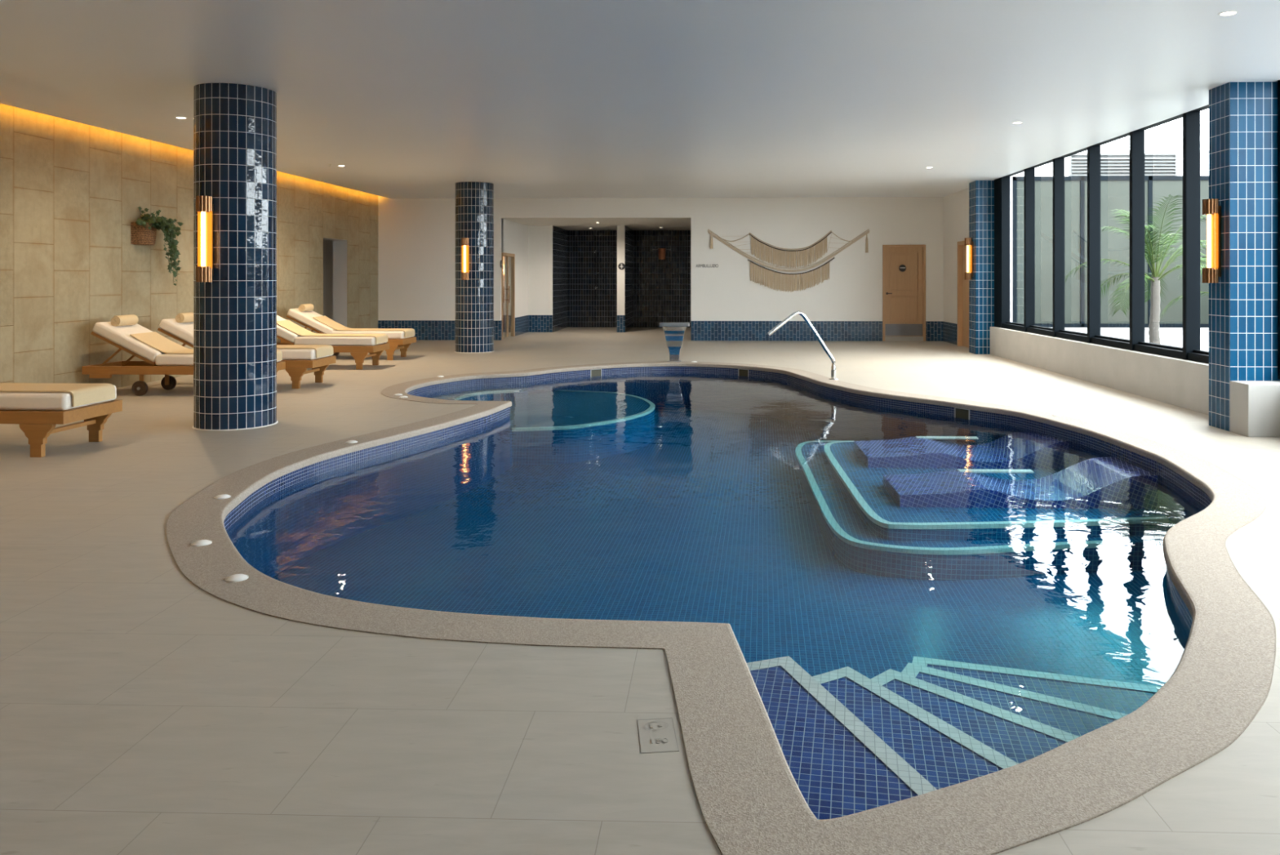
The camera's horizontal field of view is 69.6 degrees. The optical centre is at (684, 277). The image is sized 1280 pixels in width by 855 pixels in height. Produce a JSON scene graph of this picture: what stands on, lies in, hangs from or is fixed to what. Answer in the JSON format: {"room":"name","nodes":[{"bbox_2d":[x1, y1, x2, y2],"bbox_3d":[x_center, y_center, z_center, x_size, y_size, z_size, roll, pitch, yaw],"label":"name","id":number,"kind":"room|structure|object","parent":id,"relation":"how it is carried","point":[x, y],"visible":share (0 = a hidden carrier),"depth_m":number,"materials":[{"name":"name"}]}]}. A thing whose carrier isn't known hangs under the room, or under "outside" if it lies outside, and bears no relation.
{"room":"indoor swimming pool","nodes":[
{"label":"indoor swimming pool","id":0,"kind":"room"},
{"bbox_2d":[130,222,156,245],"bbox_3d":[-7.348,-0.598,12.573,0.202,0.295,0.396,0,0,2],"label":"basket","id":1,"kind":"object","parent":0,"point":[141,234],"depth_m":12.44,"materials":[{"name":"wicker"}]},
{"bbox_2d":[0,103,377,387],"bbox_3d":[-8.456,-0.350,8.501,1.750,3.600,26.450,0,0,2],"label":"wall","id":2,"kind":"structure","parent":0,"point":[71,192],"depth_m":11.92,"materials":[{"name":"stone"}]},
{"bbox_2d":[130,206,182,285],"bbox_3d":[-7.223,-0.429,12.691,0.446,1.085,0.916,0,0,2],"label":"basket planter","id":3,"kind":"object","parent":2,"relation":"attached to","point":[144,232],"visible":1,"depth_m":12.57,"materials":[{"name":"wicker"}]},
{"bbox_2d":[502,256,504,332],"bbox_3d":[-5.495,0.200,23.114,2.030,2.500,2.950,0,0,2],"label":"wall","id":4,"kind":"structure","parent":0,"point":[503,256],"depth_m":24.47,"materials":[{"name":"white paint"}]},
{"bbox_2d":[501,218,552,336],"bbox_3d":[-3.987,0.000,24.261,0.910,2.900,5.560,0,0,2],"label":"wall","id":5,"kind":"structure","parent":0,"point":[531,246],"depth_m":24.53,"materials":[{"name":"white paint"}]},
{"bbox_2d":[501,252,515,339],"bbox_3d":[-4.332,0.428,22.181,0.253,2.043,1.380,0,0,2],"label":"door","id":6,"kind":"structure","parent":5,"relation":"in","point":[510,258],"depth_m":22.81,"materials":[{"name":"brown wood"}]},
{"bbox_2d":[500,315,625,340],"bbox_3d":[-2.938,1.222,22.932,2.592,0.455,3.148,0,0,2],"label":"baseboard","id":7,"kind":"structure","parent":5,"relation":"attached to","point":[527,323],"depth_m":24.51,"materials":[{"name":"blue tile"}]},
{"bbox_2d":[504,217,690,230],"bbox_3d":[-1.975,-1.430,24.276,4.430,0.080,5.400,0,0,2],"label":"ceiling","id":8,"kind":"structure","parent":0,"point":[668,224],"depth_m":23.47,"materials":[{"name":"white paint"}]},
{"bbox_2d":[617,225,624,315],"bbox_3d":[-1.659,0.030,25.717,0.210,2.840,2.500,0,0,2],"label":"wall pillar","id":9,"kind":"structure","parent":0,"point":[620,228],"depth_m":24.46,"materials":[{"name":"white paint"}]},
{"bbox_2d":[617,262,625,269],"bbox_3d":[-1.679,-0.305,24.460,0.184,0.184,0.014,0,0,2],"label":"sign","id":10,"kind":"object","parent":9,"relation":"attached to","point":[621,265],"visible":1,"depth_m":24.45,"materials":[{"name":"black ceramic"}]},
{"bbox_2d":[552,225,690,332],"bbox_3d":[-1.645,0.030,24.270,3.770,2.840,5.390,0,0,2],"label":"wall","id":11,"kind":"structure","parent":0,"point":[656,291],"depth_m":26.93,"materials":[{"name":"tile"}]},
{"bbox_2d":[591,250,598,289],"bbox_3d":[-2.596,-0.218,26.773,0.178,1.165,0.425,0,0,2],"label":"shower","id":12,"kind":"object","parent":11,"relation":"attached to","point":[596,287],"visible":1,"depth_m":26.93,"materials":[{"name":"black metal"}]},
{"bbox_2d":[652,248,671,259],"bbox_3d":[-0.662,-0.705,26.693,0.541,0.450,0.457,0,0,2],"label":"shower","id":13,"kind":"object","parent":11,"relation":"attached to","point":[662,251],"visible":1,"depth_m":26.50,"materials":[{"name":"brown wood"}]},
{"bbox_2d":[0,327,1279,854],"bbox_3d":[-1.771,1.450,11.038,14.950,0.001,31.950,0,0,2],"label":"floor","id":14,"kind":"structure","parent":0,"point":[144,710],"depth_m":3.26,"materials":[{"name":"tile"}]},
{"bbox_2d":[0,385,122,457],"bbox_3d":[-6.091,0.999,7.830,2.188,0.902,0.744,0,0,2],"label":"sun lounger","id":15,"kind":"object","parent":14,"relation":"on","point":[37,414],"visible":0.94,"depth_m":7.47,"materials":[{"name":"brown wood"}]},
{"bbox_2d":[0,382,115,406],"bbox_3d":[-5.822,0.875,7.816,1.662,0.360,0.520,0,0,2],"label":"towel","id":16,"kind":"object","parent":15,"relation":"on","point":[82,393],"visible":1,"depth_m":7.78,"materials":[{"name":"beige fabric"}]},
{"bbox_2d":[0,385,116,409],"bbox_3d":[-5.658,1.010,7.816,1.283,0.137,0.670,0,0,2],"label":"seat cushion","id":17,"kind":"object","parent":15,"relation":"on","point":[8,400],"depth_m":7.48,"materials":[{"name":"beige fabric"}]},
{"bbox_2d":[81,321,285,395],"bbox_3d":[-6.280,0.999,11.598,2.188,0.902,0.744,0,0,2],"label":"sun lounger","id":18,"kind":"object","parent":14,"relation":"on","point":[155,362],"visible":0.62,"depth_m":11.28,"materials":[{"name":"beige fabric"}]},
{"bbox_2d":[111,314,138,325],"bbox_3d":[-7.069,0.536,11.613,0.121,0.129,0.360,0,0,2],"label":"rolled towel","id":19,"kind":"object","parent":18,"relation":"on","point":[120,320],"visible":1,"depth_m":11.54,"materials":[{"name":"beige fabric"}]},
{"bbox_2d":[92,321,165,361],"bbox_3d":[-6.864,0.790,11.617,0.829,0.484,0.670,0,0,2],"label":"cushion","id":20,"kind":"object","parent":18,"relation":"on","point":[119,336],"depth_m":11.30,"materials":[{"name":"beige fabric"}]},
{"bbox_2d":[129,331,193,353],"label":"towel","id":21,"kind":"object","parent":18,"relation":"on","point":[157,341],"depth_m":11.56,"materials":[{"name":"beige fabric"}]},
{"bbox_2d":[155,352,282,365],"bbox_3d":[-5.847,1.010,11.584,1.283,0.137,0.670,0,0,2],"label":"seat cushion","id":22,"kind":"object","parent":18,"relation":"on","point":[162,358],"depth_m":11.27,"materials":[{"name":"beige fabric"}]},
{"bbox_2d":[276,349,282,360],"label":"towel","id":23,"kind":"object","parent":18,"relation":"on","point":[279,355],"depth_m":11.75,"materials":[{"name":"beige fabric"}]},
{"bbox_2d":[191,83,278,431],"bbox_3d":[-4.444,-0.200,9.108,0.764,3.300,0.764,0,0,2],"label":"tiled column","id":24,"kind":"structure","parent":14,"relation":"on","point":[235,125],"depth_m":8.80,"materials":[{"name":"blue tile"}]},
{"bbox_2d":[195,195,213,281],"bbox_3d":[-4.520,-0.362,8.669,0.140,0.805,0.157,0,0,10],"label":"wall sconce","id":25,"kind":"object","parent":24,"relation":"attached to","point":[204,206],"visible":1,"depth_m":8.65,"materials":[{"name":"brown metal"}]},
{"bbox_2d":[197,210,212,268],"bbox_3d":[-4.517,-0.360,8.690,0.140,0.540,0.063,0,0,10],"label":"diffuser","id":26,"kind":"object","parent":25,"relation":"attached to","point":[204,218],"depth_m":8.68,"materials":[{"name":"yellow glass"}]},
{"bbox_2d":[157,318,336,388],"bbox_3d":[-5.943,0.999,12.438,2.188,0.902,0.744,0,0,2],"label":"sun lounger","id":27,"kind":"object","parent":14,"relation":"on","point":[297,361],"visible":0.34,"depth_m":12.13,"materials":[{"name":"brown wood"}]},
{"bbox_2d":[159,318,193,344],"bbox_3d":[-6.527,0.790,12.456,0.829,0.484,0.670,0,0,2],"label":"cushion","id":28,"kind":"object","parent":27,"relation":"on","point":[183,332],"depth_m":12.14,"materials":[{"name":"beige fabric"}]},
{"bbox_2d":[175,311,193,322],"bbox_3d":[-6.731,0.536,12.453,0.121,0.129,0.360,0,0,2],"label":"rolled towel","id":29,"kind":"object","parent":27,"relation":"on","point":[182,317],"visible":0.71,"depth_m":12.31,"materials":[{"name":"beige fabric"}]},
{"bbox_2d":[276,348,331,359],"bbox_3d":[-5.510,1.010,12.424,1.283,0.137,0.670,0,0,2],"label":"seat cushion","id":30,"kind":"object","parent":27,"relation":"on","point":[287,353],"depth_m":12.08,"materials":[{"name":"beige fabric"}]},
{"bbox_2d":[276,344,333,357],"bbox_3d":[-5.674,0.875,12.424,1.662,0.360,0.520,0,0,2],"label":"towel","id":31,"kind":"object","parent":27,"relation":"on","point":[322,350],"visible":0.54,"depth_m":12.35,"materials":[{"name":"beige fabric"}]},
{"bbox_2d":[276,315,389,369],"bbox_3d":[-6.002,0.999,14.951,2.188,0.902,0.744,0,0,2],"label":"sun lounger","id":32,"kind":"object","parent":14,"relation":"on","point":[359,347],"visible":0.56,"depth_m":14.61,"materials":[{"name":"beige fabric"}]},
{"bbox_2d":[276,315,302,342],"bbox_3d":[-6.586,0.790,14.970,0.829,0.484,0.670,0,0,2],"label":"cushion","id":33,"kind":"object","parent":32,"relation":"on","point":[288,336],"depth_m":14.63,"materials":[{"name":"beige fabric"}]},
{"bbox_2d":[276,320,387,343],"bbox_3d":[-5.733,0.875,14.937,1.662,0.360,0.520,0,0,2],"label":"towel","id":34,"kind":"object","parent":32,"relation":"on","point":[288,325],"visible":0.99,"depth_m":14.88,"materials":[{"name":"yellow fabric"}]},
{"bbox_2d":[293,336,386,345],"bbox_3d":[-5.569,1.010,14.937,1.283,0.137,0.670,0,0,2],"label":"seat cushion","id":35,"kind":"object","parent":32,"relation":"on","point":[331,340],"depth_m":14.61,"materials":[{"name":"beige fabric"}]},
{"bbox_2d":[280,307,416,359],"bbox_3d":[-6.030,0.999,16.562,2.188,0.902,0.744,0,0,2],"label":"sun lounger","id":36,"kind":"object","parent":14,"relation":"on","point":[397,340],"visible":0.48,"depth_m":16.25,"materials":[{"name":"beige fabric"}]},
{"bbox_2d":[298,303,314,311],"bbox_3d":[-6.819,0.536,16.578,0.121,0.129,0.360,0,0,2],"label":"rolled towel","id":37,"kind":"object","parent":36,"relation":"on","point":[305,307],"visible":1,"depth_m":16.48,"materials":[{"name":"beige fabric"}]},
{"bbox_2d":[287,307,337,333],"bbox_3d":[-6.614,0.790,16.581,0.829,0.484,0.670,0,0,2],"label":"cushion","id":38,"kind":"object","parent":36,"relation":"on","point":[305,318],"depth_m":16.26,"materials":[{"name":"beige fabric"}]},
{"bbox_2d":[312,315,414,337],"bbox_3d":[-5.761,0.875,16.549,1.662,0.360,0.520,0,0,2],"label":"towel","id":39,"kind":"object","parent":36,"relation":"on","point":[325,320],"visible":1,"depth_m":16.48,"materials":[{"name":"beige fabric"}]},
{"bbox_2d":[331,330,413,338],"bbox_3d":[-5.597,1.010,16.549,1.283,0.137,0.670,0,0,2],"label":"seat cushion","id":40,"kind":"object","parent":36,"relation":"on","point":[391,334],"depth_m":16.22,"materials":[{"name":"beige fabric"}]},
{"bbox_2d":[454,182,493,352],"bbox_3d":[-4.140,-0.200,18.113,0.764,3.300,0.764,0,0,2],"label":"tiled column","id":41,"kind":"structure","parent":14,"relation":"on","point":[474,201],"depth_m":17.79,"materials":[{"name":"blue tile"}]},
{"bbox_2d":[461,237,468,279],"bbox_3d":[-4.216,-0.362,17.674,0.140,0.805,0.157,0,0,10],"label":"wall sconce","id":42,"kind":"object","parent":41,"relation":"attached to","point":[464,241],"visible":1,"depth_m":17.65,"materials":[{"name":"brown metal"}]},
{"bbox_2d":[462,245,468,272],"bbox_3d":[-4.212,-0.360,17.695,0.140,0.540,0.063,0,0,10],"label":"diffuser","id":43,"kind":"object","parent":42,"relation":"attached to","point":[464,248],"depth_m":17.70,"materials":[{"name":"yellow glass"}]},
{"bbox_2d":[637,717,679,752],"bbox_3d":[-0.086,1.450,2.919,0.116,0.007,0.214,0,0,-6],"label":"depth marker","id":44,"kind":"object","parent":14,"relation":"on","point":[655,735],"visible":1,"depth_m":2.91,"materials":[{"name":"white tile"}]},
{"bbox_2d":[166,360,1275,854],"bbox_3d":[0.077,1.838,8.804,8.239,0.785,14.233,0,0,2],"label":"swimming pool","id":45,"kind":"object","parent":14,"relation":"in","point":[886,622],"visible":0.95,"depth_m":6.64,"materials":[{"name":"blue liquid"}]},
{"bbox_2d":[191,539,212,546],"bbox_3d":[-2.630,1.438,5.007,0.102,0.017,0.102,0,0,2],"label":"dome","id":46,"kind":"object","parent":45,"relation":"on","point":[201,542],"visible":1,"depth_m":4.98,"materials":[{"name":"white plastic"}]},
{"bbox_2d":[213,493,231,498],"bbox_3d":[-3.048,1.438,6.063,0.102,0.017,0.102,0,0,2],"label":"dome","id":47,"kind":"object","parent":45,"relation":"on","point":[222,495],"visible":1,"depth_m":6.04,"materials":[{"name":"white plastic"}]},
{"bbox_2d":[225,573,248,582],"bbox_3d":[-2.154,1.438,4.424,0.102,0.017,0.102,0,0,2],"label":"dome","id":48,"kind":"object","parent":45,"relation":"on","point":[236,577],"visible":1,"depth_m":4.40,"materials":[{"name":"white plastic"}]},
{"bbox_2d":[345,440,357,443],"bbox_3d":[-2.929,1.438,8.088,0.102,0.017,0.102,0,0,2],"label":"dome","id":49,"kind":"object","parent":45,"relation":"on","point":[349,441],"visible":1,"depth_m":8.06,"materials":[{"name":"white plastic"}]},
{"bbox_2d":[484,390,654,466],"bbox_3d":[-2.108,2.010,12.759,3.366,0.440,4.130,0,0,2],"label":"shelf","id":50,"kind":"object","parent":45,"relation":"attached to","point":[548,428],"depth_m":11.56,"materials":[{"name":"blue tile"}]},
{"bbox_2d":[658,322,689,361],"bbox_3d":[-0.178,1.103,15.774,0.510,0.695,0.560,0,0,0],"label":"spout","id":51,"kind":"object","parent":45,"relation":"on","point":[674,332],"visible":1,"depth_m":15.90,"materials":[{"name":"silver metal"}]},
{"bbox_2d":[226,373,1206,686],"bbox_3d":[0.085,1.923,9.050,7.739,0.615,13.241,0,0,2],"label":"basin","id":52,"kind":"object","parent":45,"relation":"in","point":[840,540],"depth_m":7.49,"materials":[{"name":"blue liquid"}]},
{"bbox_2d":[767,311,838,379],"bbox_3d":[1.670,0.959,13.049,1.049,0.982,0.130,0,0,-10],"label":"grab rail","id":53,"kind":"object","parent":45,"relation":"on","point":[772,331],"visible":1,"depth_m":13.04,"materials":[{"name":"silver metal"}]},
{"bbox_2d":[1052,413,1062,416],"bbox_3d":[3.913,1.438,9.659,0.102,0.017,0.102,0,0,2],"label":"dome","id":54,"kind":"object","parent":45,"relation":"on","point":[1055,415],"visible":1,"depth_m":9.63,"materials":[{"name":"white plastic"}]},
{"bbox_2d":[968,179,994,354],"bbox_3d":[5.852,-0.350,17.681,0.640,3.600,0.480,0,0,2],"label":"pilaster","id":55,"kind":"object","parent":14,"relation":"on","point":[981,193],"visible":0.58,"depth_m":17.45,"materials":[{"name":"blue tile"}]},
{"bbox_2d":[964,237,973,279],"bbox_3d":[5.457,-0.362,17.674,0.157,0.805,0.140,0,0,2],"label":"wall sconce","id":56,"kind":"object","parent":55,"relation":"attached to","point":[968,241],"visible":1,"depth_m":17.63,"materials":[{"name":"brown metal"}]},
{"bbox_2d":[967,244,971,272],"bbox_3d":[5.478,-0.360,17.673,0.063,0.540,0.140,0,0,2],"label":"diffuser","id":57,"kind":"object","parent":56,"relation":"attached to","point":[969,246],"depth_m":17.62,"materials":[{"name":"yellow glass"}]},
{"bbox_2d":[1208,80,1279,431],"bbox_3d":[5.518,-0.350,8.852,0.740,3.600,0.370,0,0,2],"label":"pilaster","id":58,"kind":"object","parent":14,"relation":"on","point":[1243,115],"visible":0.72,"depth_m":8.67,"materials":[{"name":"blue tile"}]},
{"bbox_2d":[1202,198,1221,283],"bbox_3d":[5.073,-0.352,8.861,0.157,0.805,0.140,0,0,2],"label":"wall sconce","id":59,"kind":"object","parent":58,"relation":"attached to","point":[1211,207],"visible":1,"depth_m":8.83,"materials":[{"name":"brown metal"}]},
{"bbox_2d":[1211,213,1217,269],"bbox_3d":[5.094,-0.350,8.861,0.063,0.540,0.140,0,0,2],"label":"diffuser","id":60,"kind":"object","parent":59,"relation":"attached to","point":[1214,215],"depth_m":8.80,"materials":[{"name":"yellow glass"}]},
{"bbox_2d":[1230,380,1279,436],"bbox_3d":[5.517,1.210,8.517,0.760,0.480,0.300,0,0,2],"label":"wall ledge","id":61,"kind":"object","parent":14,"relation":"on","point":[1255,405],"visible":1,"depth_m":8.38,"materials":[{"name":"concrete"}]},
{"bbox_2d":[0,0,1279,198],"bbox_3d":[-0.886,-1.925,8.158,12.855,0.150,26.250,0,0,2],"label":"ceiling","id":62,"kind":"structure","parent":0,"point":[415,99],"depth_m":8.66,"materials":[{"name":"paint"}]},
{"bbox_2d":[174,116,186,119],"bbox_3d":[-5.821,-1.847,10.633,0.124,0.006,0.124,0,0,2],"label":"recessed light","id":63,"kind":"object","parent":62,"relation":"in","point":[180,117],"visible":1,"depth_m":10.64,"materials":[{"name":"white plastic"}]},
{"bbox_2d":[1217,10,1238,16],"bbox_3d":[3.799,-1.847,6.431,0.124,0.006,0.124,0,0,2],"label":"recessed light","id":64,"kind":"object","parent":62,"relation":"in","point":[1227,13],"visible":1,"depth_m":6.43,"materials":[{"name":"white plastic"}]},
{"bbox_2d":[377,195,943,320],"bbox_3d":[-0.612,-0.350,21.406,13.800,3.600,0.250,0,0,2],"label":"wall","id":65,"kind":"structure","parent":0,"point":[416,237],"depth_m":21.22,"materials":[{"name":"white paint"}]},
{"bbox_2d":[377,320,942,341],"bbox_3d":[-0.621,1.222,21.275,13.090,0.455,0.012,0,0,2],"label":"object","id":66,"kind":"structure","parent":65,"relation":"attached to","point":[828,331],"depth_m":21.19,"materials":[{"name":"blue tile"}]},
{"bbox_2d":[695,264,718,267],"bbox_3d":[0.513,-0.276,21.241,0.520,0.074,0.008,0,0,2],"label":"lettering","id":67,"kind":"object","parent":65,"relation":"attached to","point":[698,265],"depth_m":21.23},
{"bbox_2d":[707,228,869,292],"bbox_3d":[2.382,-0.396,21.160,3.719,1.463,0.078,0,0,2],"label":"wall hanging","id":68,"kind":"object","parent":65,"relation":"attached to","point":[758,247],"depth_m":21.15,"materials":[{"name":"fabric"}]},
{"bbox_2d":[882,244,925,341],"bbox_3d":[5.032,0.346,21.187,0.980,2.208,0.225,0,0,2],"label":"door","id":69,"kind":"structure","parent":65,"relation":"in","point":[904,293],"depth_m":21.14,"materials":[{"name":"brown wood"}]},
{"bbox_2d":[898,264,906,271],"bbox_3d":[5.002,-0.220,21.129,0.164,0.164,0.010,0,0,2],"label":"door sign","id":70,"kind":"object","parent":69,"relation":"attached to","point":[902,268],"visible":1,"depth_m":21.13,"materials":[{"name":"black ceramic"}]},
{"bbox_2d":[943,187,1208,414],"bbox_3d":[5.909,-0.350,15.098,0.400,3.600,12.140,0,0,2],"label":"wall","id":71,"kind":"structure","parent":0,"point":[1179,382],"depth_m":12.96,"materials":[{"name":"paint"}]},
{"bbox_2d":[942,320,957,345],"bbox_3d":[5.890,1.222,20.315,0.012,0.455,1.488,0,0,2],"label":"baseboard","id":72,"kind":"structure","parent":71,"relation":"attached to","point":[949,329],"depth_m":20.37,"materials":[{"name":"blue tile"}]},
{"bbox_2d":[957,240,968,347],"bbox_3d":[5.879,0.341,19.071,0.195,2.217,1.020,0,0,2],"label":"door","id":73,"kind":"structure","parent":71,"relation":"in","point":[962,284],"depth_m":19.49,"materials":[{"name":"brown wood"}]},
{"bbox_2d":[994,169,1023,331],"bbox_3d":[5.921,-0.613,16.578,0.170,3.075,1.720,0,0,2],"label":"window","id":74,"kind":"structure","parent":71,"relation":"in","point":[1002,184],"depth_m":16.99,"materials":[{"name":"black metal"}]},
{"bbox_2d":[1023,159,1052,336],"bbox_3d":[5.873,-0.613,15.071,0.170,3.075,1.375,0,0,2],"label":"window","id":75,"kind":"structure","parent":71,"relation":"in","point":[1029,326],"depth_m":15.68,"materials":[{"name":"black metal"}]},
{"bbox_2d":[1052,146,1087,342],"bbox_3d":[5.830,-0.613,13.737,0.170,3.075,1.375,0,0,2],"label":"window","id":76,"kind":"structure","parent":71,"relation":"in","point":[1058,163],"depth_m":14.34,"materials":[{"name":"black metal"}]},
{"bbox_2d":[1087,132,1129,350],"bbox_3d":[5.787,-0.613,12.403,0.170,3.075,1.375,0,0,2],"label":"window","id":77,"kind":"structure","parent":71,"relation":"in","point":[1094,336],"depth_m":13.01,"materials":[{"name":"black metal"}]},
{"bbox_2d":[1129,113,1182,359],"bbox_3d":[5.744,-0.613,11.069,0.170,3.075,1.375,0,0,2],"label":"window","id":78,"kind":"structure","parent":71,"relation":"in","point":[1137,343],"depth_m":11.68,"materials":[{"name":"black metal"}]},
{"bbox_2d":[1182,104,1208,363],"bbox_3d":[5.701,-0.613,9.729,0.170,3.075,1.385,0,0,2],"label":"window","id":79,"kind":"structure","parent":71,"relation":"in","point":[1191,119],"depth_m":10.34,"materials":[{"name":"dark painted metal"},{"name":"glass"}]},
{"label":"outside","id":80,"kind":"structure","parent":0,"visible":0},
{"bbox_2d":[1050,327,1208,351],"bbox_3d":[11.241,1.260,5.141,10.860,0.180,39.000,0,0,2],"label":"gravel bed","id":81,"kind":"object","parent":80,"point":[1173,336],"visible":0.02,"depth_m":19.04,"materials":[{"name":"white gravel"}]},
{"bbox_2d":[1010,176,1012,321],"bbox_3d":[6.976,-1.292,19.991,1.420,4.915,4.190,0,0,2],"label":"wall","id":82,"kind":"structure","parent":81,"relation":"on","point":[1011,176],"depth_m":17.92,"materials":[{"name":"white paint"}]},
{"bbox_2d":[1012,150,1208,176],"bbox_3d":[12.529,-1.067,24.009,9.500,4.465,0.400,0,0,2],"label":"wall","id":83,"kind":"structure","parent":81,"relation":"on","point":[1046,170],"depth_m":23.82,"materials":[{"name":"white paint"}]},
{"bbox_2d":[1068,153,1177,176],"bbox_3d":[11.347,-2.890,23.821,2.750,0.640,0.092,0,0,2],"label":"vent","id":84,"kind":"object","parent":83,"relation":"attached to","point":[1111,164],"visible":0.77,"depth_m":23.82,"materials":[{"name":"metal"}]},
{"bbox_2d":[1012,175,1208,327],"bbox_3d":[10.495,-0.610,21.674,5.495,3.560,0.100,0,0,2],"label":"screen","id":85,"kind":"object","parent":81,"relation":"on","point":[1114,190],"visible":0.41,"depth_m":21.67,"materials":[{"name":"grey glass"}]},
{"bbox_2d":[1064,194,1206,343],"bbox_3d":[7.728,-0.066,14.847,2.504,2.472,2.596,0,0,-25],"label":"palm","id":86,"kind":"object","parent":81,"relation":"on","point":[1156,277],"visible":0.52,"depth_m":14.89,"materials":[{"name":"green plant"}]},
{"bbox_2d":[1157,247,1208,321],"bbox_3d":[7.659,0.368,12.831,1.857,1.602,1.852,0,0,35],"label":"palm","id":87,"kind":"object","parent":81,"relation":"on","point":[1181,248],"visible":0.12,"depth_m":13.10,"materials":[{"name":"green plant"}]},
{"bbox_3d":[5.588,1.200,5.128,0.400,0.500,6.470,0,0,2],"label":"window sill","id":88,"kind":"structure","parent":0,"visible":0},
{"bbox_2d":[1277,80,1279,378],"bbox_3d":[5.644,-0.600,7.978,0.170,3.100,1.370,0,0,2],"label":"window","id":89,"kind":"structure","parent":88,"relation":"attached to","point":[1278,81],"depth_m":8.64,"materials":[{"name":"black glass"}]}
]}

